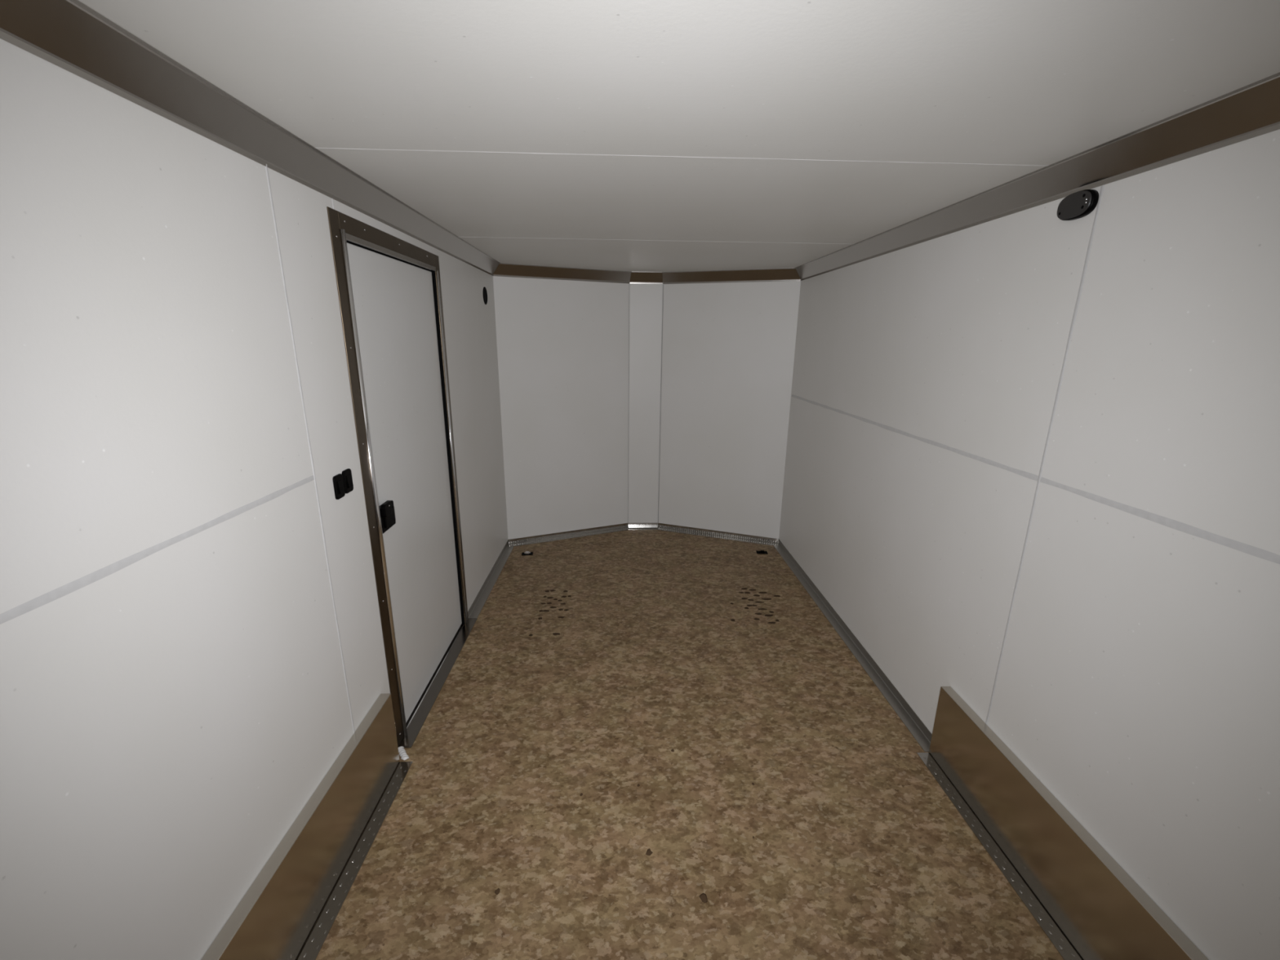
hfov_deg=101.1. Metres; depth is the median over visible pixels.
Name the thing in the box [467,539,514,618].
baseboard
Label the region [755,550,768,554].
ring
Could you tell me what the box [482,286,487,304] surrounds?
air vent
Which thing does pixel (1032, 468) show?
wall
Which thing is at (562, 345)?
wall
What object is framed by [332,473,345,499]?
light switch
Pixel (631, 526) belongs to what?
baseboard
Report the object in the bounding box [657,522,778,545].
baseboard
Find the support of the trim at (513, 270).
attached to the wall at (562, 345)
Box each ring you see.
[521,551,533,555]
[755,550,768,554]
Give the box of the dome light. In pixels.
[1057,189,1098,220]
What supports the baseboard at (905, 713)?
attached to the wall at (1032, 468)
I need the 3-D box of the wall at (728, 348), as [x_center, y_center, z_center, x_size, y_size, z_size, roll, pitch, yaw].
[0.654,-0.522,3.994,1.057,1.980,0.090,6,16,19]
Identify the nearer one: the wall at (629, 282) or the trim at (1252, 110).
the trim at (1252, 110)
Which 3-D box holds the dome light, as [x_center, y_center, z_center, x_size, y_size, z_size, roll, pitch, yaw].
[1.157,-0.729,1.396,0.020,0.067,0.115,0,15,-2]
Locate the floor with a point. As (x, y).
(639, 744)
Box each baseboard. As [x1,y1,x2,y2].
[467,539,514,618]
[508,522,629,546]
[628,522,657,529]
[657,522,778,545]
[773,539,932,751]
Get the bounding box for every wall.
[0,38,507,959]
[493,275,629,539]
[628,281,662,497]
[657,280,800,538]
[778,128,1279,959]
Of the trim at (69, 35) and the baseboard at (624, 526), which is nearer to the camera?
the trim at (69, 35)
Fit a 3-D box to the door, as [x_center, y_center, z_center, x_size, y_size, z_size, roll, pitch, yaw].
[-0.919,0.000,2.192,0.109,1.875,1.017,0,15,-2]
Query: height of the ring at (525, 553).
0.022 m
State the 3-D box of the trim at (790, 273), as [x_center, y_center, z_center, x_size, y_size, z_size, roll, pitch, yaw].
[0.618,-1.425,3.682,0.978,0.076,0.066,6,16,19]
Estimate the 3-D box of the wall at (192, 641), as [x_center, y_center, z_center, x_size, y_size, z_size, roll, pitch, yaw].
[-0.934,0.242,1.094,0.092,1.980,5.450,0,15,-2]
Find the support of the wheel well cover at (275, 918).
on the floor
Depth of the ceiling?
1.03 m
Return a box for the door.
[326,206,476,760]
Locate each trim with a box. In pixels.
[0,0,501,275]
[493,262,631,283]
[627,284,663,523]
[629,271,662,284]
[662,267,800,284]
[794,72,1279,280]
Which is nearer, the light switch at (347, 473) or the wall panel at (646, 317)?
the light switch at (347, 473)
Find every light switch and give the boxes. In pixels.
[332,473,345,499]
[342,468,353,493]
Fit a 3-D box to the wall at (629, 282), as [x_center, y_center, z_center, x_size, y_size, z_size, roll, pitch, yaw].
[0.035,-0.574,4.160,0.280,1.980,0.090,0,15,-2]
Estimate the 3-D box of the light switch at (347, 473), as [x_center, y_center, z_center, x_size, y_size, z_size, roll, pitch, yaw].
[-0.903,0.003,1.631,0.012,0.072,0.047,0,15,-2]
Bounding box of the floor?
[296,527,1080,959]
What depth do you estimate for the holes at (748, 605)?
3.11 m
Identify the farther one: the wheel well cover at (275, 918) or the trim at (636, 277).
the trim at (636, 277)
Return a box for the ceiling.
[78,0,1279,271]
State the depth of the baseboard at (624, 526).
4.14 m
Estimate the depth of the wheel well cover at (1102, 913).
1.46 m
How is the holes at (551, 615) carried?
on the floor
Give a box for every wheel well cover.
[200,693,413,959]
[916,686,1208,959]
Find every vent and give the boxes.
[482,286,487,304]

